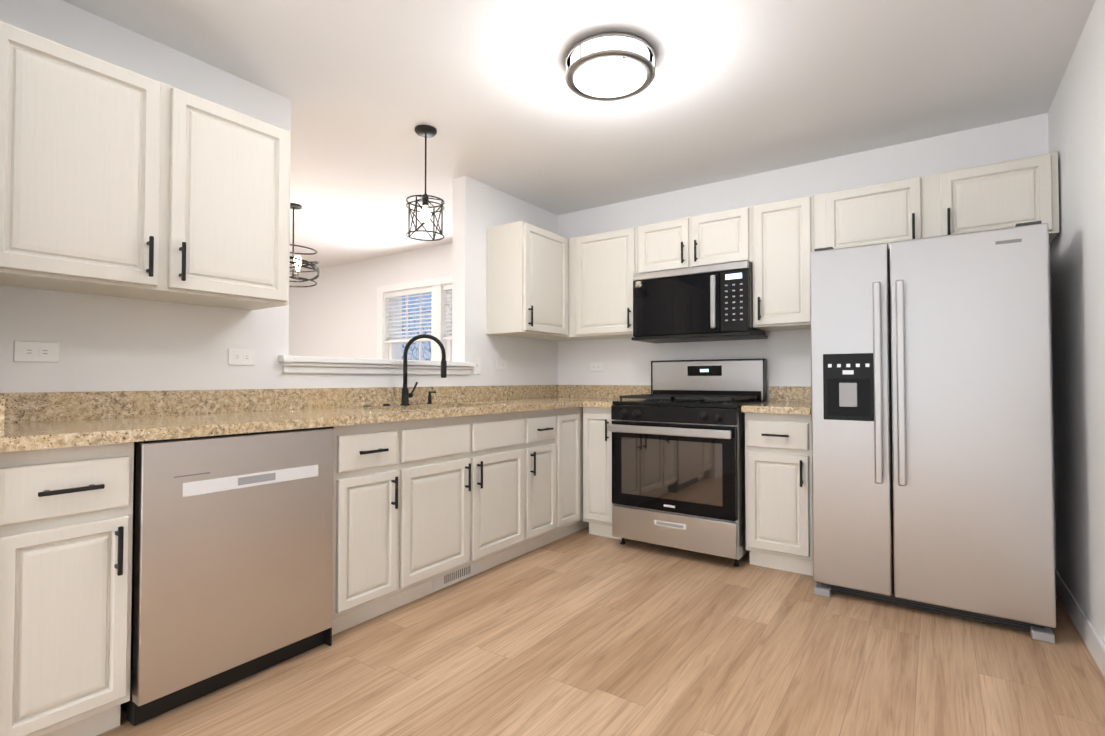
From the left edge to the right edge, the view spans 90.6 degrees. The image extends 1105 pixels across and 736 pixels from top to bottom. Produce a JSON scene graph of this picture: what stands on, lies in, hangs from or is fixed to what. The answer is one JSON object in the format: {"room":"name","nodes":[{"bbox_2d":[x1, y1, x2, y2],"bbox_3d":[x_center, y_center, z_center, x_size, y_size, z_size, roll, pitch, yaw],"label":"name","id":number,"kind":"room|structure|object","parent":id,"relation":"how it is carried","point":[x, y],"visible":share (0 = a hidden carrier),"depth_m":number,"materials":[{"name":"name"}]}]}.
{"room":"kitchen","nodes":[
{"label":"kitchen","id":0,"kind":"room"},
{"bbox_2d":[0,0,557,392],"bbox_3d":[-0.997,-0.092,3.192,0.120,2.440,3.450,-1,-1,35],"label":"wall","id":1,"kind":"structure","parent":0,"point":[109,343],"depth_m":2.33,"materials":[{"name":"white paint"}]},
{"bbox_2d":[13,341,58,362],"bbox_3d":[-1.810,-0.057,1.918,0.007,0.072,0.118,-1,-1,35],"label":"electrical outlet","id":2,"kind":"object","parent":1,"relation":"attached to","point":[28,351],"visible":1,"depth_m":1.91,"materials":[{"name":"plastic"}]},
{"bbox_2d":[0,20,290,309],"bbox_3d":[-1.523,-0.651,2.050,0.338,0.750,0.943,-1,-1,35],"label":"upper cabinet","id":3,"kind":"object","parent":1,"relation":"attached to","point":[117,180],"depth_m":1.88,"materials":[{"name":"white wood"}]},
{"bbox_2d":[228,349,254,364],"bbox_3d":[-1.413,-0.049,2.485,0.007,0.072,0.118,-1,-1,35],"label":"electrical outlet","id":4,"kind":"object","parent":1,"relation":"attached to","point":[241,357],"visible":1,"depth_m":2.48,"materials":[{"name":"plastic"}]},
{"bbox_2d":[278,355,475,374],"bbox_3d":[-0.987,-0.006,3.204,0.220,0.084,1.327,-1,-1,35],"label":"trim","id":5,"kind":"structure","parent":1,"relation":"attached to","point":[312,364],"depth_m":2.98,"materials":[{"name":"white wood"}]},
{"bbox_2d":[473,357,480,373],"bbox_3d":[-0.517,-0.016,3.758,0.012,0.118,0.072,-1,-1,35],"label":"light switch","id":6,"kind":"object","parent":1,"relation":"attached to","point":[477,368],"visible":0.96,"depth_m":3.76,"materials":[{"name":"plastic"}]},
{"bbox_2d":[496,359,506,369],"bbox_3d":[-0.370,-0.024,3.973,0.007,0.072,0.118,-1,-1,35],"label":"electrical outlet","id":7,"kind":"object","parent":1,"relation":"attached to","point":[501,364],"visible":1,"depth_m":3.97,"materials":[{"name":"plastic"}]},
{"bbox_2d":[486,221,571,339],"bbox_3d":[-0.176,-0.611,3.972,0.338,0.750,0.527,-1,-1,35],"label":"upper cabinet","id":8,"kind":"object","parent":1,"relation":"attached to","point":[528,264],"depth_m":3.80,"materials":[{"name":"white wood"}]},
{"bbox_2d":[550,338,588,340],"bbox_3d":[0.078,-0.604,4.334,0.338,0.750,0.358,-1,-1,35],"label":"upper cabinet","id":9,"kind":"object","parent":1,"relation":"attached to","point":[572,338],"depth_m":4.37,"materials":[{"name":"white wood"}]},
{"bbox_2d":[289,243,451,359],"bbox_3d":[-1.815,-0.030,6.207,4.680,2.440,0.250,-1,-1,35],"label":"wall","id":10,"kind":"structure","parent":0,"point":[333,312],"depth_m":6.47,"materials":[{"name":"white paint"}]},
{"bbox_2d":[377,275,451,360],"bbox_3d":[-1.167,-0.299,5.647,1.950,1.255,0.172,-1,-1,35],"label":"window","id":11,"kind":"structure","parent":10,"relation":"in","point":[438,319],"depth_m":5.83,"materials":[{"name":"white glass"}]},
{"bbox_2d":[385,285,451,342],"bbox_3d":[-1.170,-0.565,5.648,1.680,0.547,0.052,-1,-1,35],"label":"window blinds","id":12,"kind":"object","parent":11,"relation":"attached to","point":[414,292],"visible":0.5,"depth_m":5.88,"materials":[{"name":"white plastic"}]},
{"bbox_2d":[62,0,1094,274],"bbox_3d":[-2.179,-1.362,2.734,8.100,0.080,6.400,-1,-1,35],"label":"ceiling","id":13,"kind":"structure","parent":0,"point":[736,88],"depth_m":2.57,"materials":[{"name":"white paint"}]},
{"bbox_2d":[289,203,319,286],"bbox_3d":[-2.050,-0.977,4.321,0.391,0.624,0.391,-1,-1,35],"label":"chandelier","id":14,"kind":"object","parent":13,"relation":"hanging from","point":[297,261],"visible":0.65,"depth_m":4.31,"materials":[{"name":"black metal"}]},
{"bbox_2d":[406,125,444,240],"bbox_3d":[-0.699,-1.019,3.009,0.208,0.594,0.208,-1,-1,35],"label":"pendant light","id":15,"kind":"object","parent":13,"relation":"hanging from","point":[426,131],"visible":1,"depth_m":2.99,"materials":[{"name":"black metal"}]},
{"bbox_2d":[565,32,654,100],"bbox_3d":[0.245,-1.278,2.340,0.382,0.104,0.382,-1,-1,35],"label":"flush-mount ceiling light","id":16,"kind":"object","parent":13,"relation":"attached to","point":[609,66],"visible":1,"depth_m":2.26,"materials":[{"name":"white glass"}]},
{"bbox_2d":[96,527,1104,735],"bbox_3d":[-2.179,1.147,2.682,8.100,0.060,6.400,-1,-1,35],"label":"floor","id":17,"kind":"structure","parent":0,"point":[582,632],"depth_m":2.01,"materials":[{"name":"brown wood"}]},
{"bbox_2d":[0,442,133,735],"bbox_3d":[-1.590,0.659,1.682,0.618,0.876,0.309,-1,-1,35],"label":"base cabinet","id":18,"kind":"object","parent":17,"relation":"on","point":[66,513],"depth_m":1.51,"materials":[{"name":"white wood"}]},
{"bbox_2d":[331,421,407,634],"bbox_3d":[-1.020,0.675,2.496,0.618,0.876,0.339,-1,-1,35],"label":"base cabinet","id":19,"kind":"object","parent":17,"relation":"on","point":[370,503],"depth_m":2.32,"materials":[{"name":"white wood"}]},
{"bbox_2d":[121,427,333,725],"bbox_3d":[-1.298,0.665,2.077,0.607,0.867,0.648,-1,-1,35],"label":"dishwasher","id":20,"kind":"object","parent":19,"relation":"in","point":[232,559],"visible":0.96,"depth_m":1.84,"materials":[{"name":"silver metal"}]},
{"bbox_2d":[444,409,559,561],"bbox_3d":[-0.320,0.696,3.495,0.618,0.876,0.340,-1,-1,35],"label":"base cabinet","id":21,"kind":"object","parent":17,"relation":"on","point":[502,470],"depth_m":3.03,"materials":[{"name":"white wood"}]},
{"bbox_2d":[432,561,479,591],"bbox_3d":[-0.497,1.078,2.855,0.006,0.070,0.350,-1,-1,35],"label":"air vent","id":22,"kind":"object","parent":21,"relation":"attached to","point":[453,577],"visible":0.94,"depth_m":2.84,"materials":[{"name":"plastic"}]},
{"bbox_2d":[560,407,583,537],"bbox_3d":[-0.141,0.701,3.751,0.618,0.876,0.285,-1,-1,35],"label":"base cabinet","id":23,"kind":"object","parent":17,"relation":"on","point":[571,419],"depth_m":3.61,"materials":[{"name":"white wood"}]},
{"bbox_2d":[0,385,583,451],"bbox_3d":[-0.675,0.177,2.963,0.660,0.139,3.442,-1,-1,35],"label":"countertop","id":24,"kind":"structure","parent":23,"relation":"on","point":[37,420],"depth_m":2.20,"materials":[{"name":"stone"}]},
{"bbox_2d":[363,403,389,406],"bbox_3d":[-0.953,0.202,2.970,0.048,0.013,0.165,-1,-1,35],"label":"caps","id":25,"kind":"object","parent":24,"relation":"on","point":[370,405],"visible":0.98,"depth_m":2.91,"materials":[{"name":"silver metal"}]},
{"bbox_2d":[400,334,446,404],"bbox_3d":[-0.735,0.009,3.103,0.214,0.404,0.177,-1,-1,35],"label":"faucet","id":26,"kind":"object","parent":24,"relation":"on","point":[406,395],"visible":1,"depth_m":3.09,"materials":[{"name":"black metal"}]},
{"bbox_2d":[427,391,435,403],"bbox_3d":[-0.723,0.177,3.270,0.067,0.075,0.034,-1,-1,35],"label":"soap dispenser","id":27,"kind":"object","parent":24,"relation":"on","point":[430,398],"visible":1,"depth_m":3.27,"materials":[{"name":"black metal"}]},
{"bbox_2d":[583,407,621,539],"bbox_3d":[0.476,0.704,3.871,0.250,0.876,0.618,-1,-1,35],"label":"base cabinet","id":28,"kind":"object","parent":17,"relation":"on","point":[597,438],"depth_m":3.63,"materials":[{"name":"white wood"}]},
{"bbox_2d":[584,385,650,407],"bbox_3d":[0.484,0.195,3.855,0.214,0.139,0.652,-1,-1,35],"label":"countertop","id":29,"kind":"structure","parent":28,"relation":"on","point":[603,396],"depth_m":4.19,"materials":[{"name":"stone"}]},
{"bbox_2d":[609,359,766,566],"bbox_3d":[0.870,0.536,3.500,0.792,1.196,0.727,-1,-1,35],"label":"range","id":30,"kind":"object","parent":17,"relation":"on","point":[678,457],"visible":1,"depth_m":3.26,"materials":[{"name":"silver metal"}]},
{"bbox_2d":[745,412,812,575],"bbox_3d":[1.398,0.690,3.225,0.345,0.876,0.618,-1,-1,35],"label":"base cabinet","id":31,"kind":"object","parent":17,"relation":"on","point":[778,473],"depth_m":2.98,"materials":[{"name":"white wood"}]},
{"bbox_2d":[741,386,810,414],"bbox_3d":[1.388,0.182,3.225,0.354,0.139,0.646,-1,-1,35],"label":"countertop","id":32,"kind":"structure","parent":31,"relation":"on","point":[782,399],"depth_m":3.43,"materials":[{"name":"stone"}]},
{"bbox_2d":[810,221,1055,643],"bbox_3d":[1.853,0.261,2.747,0.894,1.715,0.836,-1,-1,35],"label":"fridge","id":33,"kind":"object","parent":17,"relation":"on","point":[932,437],"visible":1,"depth_m":2.42,"materials":[{"name":"silver metal"}]},
{"bbox_2d":[558,113,1056,568],"bbox_3d":[1.369,-0.078,3.885,3.200,2.440,0.400,-1,-1,35],"label":"wall","id":34,"kind":"structure","parent":0,"point":[786,354],"depth_m":3.60,"materials":[{"name":"white paint"}]},
{"bbox_2d":[590,362,602,370],"bbox_3d":[0.349,-0.009,4.349,0.118,0.072,0.007,-1,-1,35],"label":"electrical outlet","id":35,"kind":"object","parent":34,"relation":"attached to","point":[596,366],"visible":1,"depth_m":4.35,"materials":[{"name":"plastic"}]},
{"bbox_2d":[569,226,636,339],"bbox_3d":[0.442,-0.609,4.092,0.573,0.750,0.338,-1,-1,35],"label":"upper cabinet","id":36,"kind":"object","parent":34,"relation":"attached to","point":[602,266],"depth_m":3.95,"materials":[{"name":"white wood"}]},
{"bbox_2d":[637,206,752,273],"bbox_3d":[0.996,-0.818,3.708,0.775,0.347,0.338,-1,-1,35],"label":"upper cabinet","id":37,"kind":"object","parent":34,"relation":"attached to","point":[721,237],"depth_m":3.54,"materials":[{"name":"white wood"}]},
{"bbox_2d":[631,261,767,342],"bbox_3d":[0.979,-0.416,3.657,0.792,0.454,0.428,-1,-1,35],"label":"microwave","id":38,"kind":"object","parent":37,"relation":"attached to","point":[714,302],"visible":1,"depth_m":3.48,"materials":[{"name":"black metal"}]},
{"bbox_2d":[752,194,816,330],"bbox_3d":[1.457,-0.624,3.382,0.346,0.750,0.338,-1,-1,35],"label":"upper cabinet","id":39,"kind":"object","parent":34,"relation":"attached to","point":[776,243],"depth_m":3.24,"materials":[{"name":"white wood"}]},
{"bbox_2d":[817,174,932,248],"bbox_3d":[1.828,-0.814,3.126,0.556,0.380,0.338,-1,-1,35],"label":"upper cabinet","id":40,"kind":"object","parent":34,"relation":"attached to","point":[897,210],"depth_m":2.97,"materials":[{"name":"white wood"}]},
{"bbox_2d":[933,152,1058,243],"bbox_3d":[2.257,-0.820,2.825,0.492,0.380,0.338,-1,-1,35],"label":"upper cabinet","id":41,"kind":"object","parent":34,"relation":"attached to","point":[1005,194],"depth_m":2.68,"materials":[{"name":"white wood"}]},
{"bbox_2d":[1048,0,1104,644],"bbox_3d":[1.040,-0.149,0.453,0.200,2.440,6.400,-1,-1,35],"label":"wall","id":42,"kind":"structure","parent":0,"point":[1076,127],"depth_m":2.24,"materials":[{"name":"white paint"}]},
{"bbox_2d":[1055,568,1104,677],"bbox_3d":[0.837,1.019,0.327,0.014,0.100,5.999,-1,-1,35],"label":"baseboard","id":43,"kind":"structure","parent":42,"relation":"attached to","point":[1093,641],"depth_m":2.24,"materials":[{"name":"white wood"}]},
{"label":"outside","id":44,"kind":"structure","parent":0,"visible":0},
{"bbox_2d":[402,293,431,360],"bbox_3d":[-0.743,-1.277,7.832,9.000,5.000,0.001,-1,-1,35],"label":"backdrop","id":45,"kind":"structure","parent":44,"point":[426,345],"depth_m":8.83,"materials":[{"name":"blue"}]}
]}

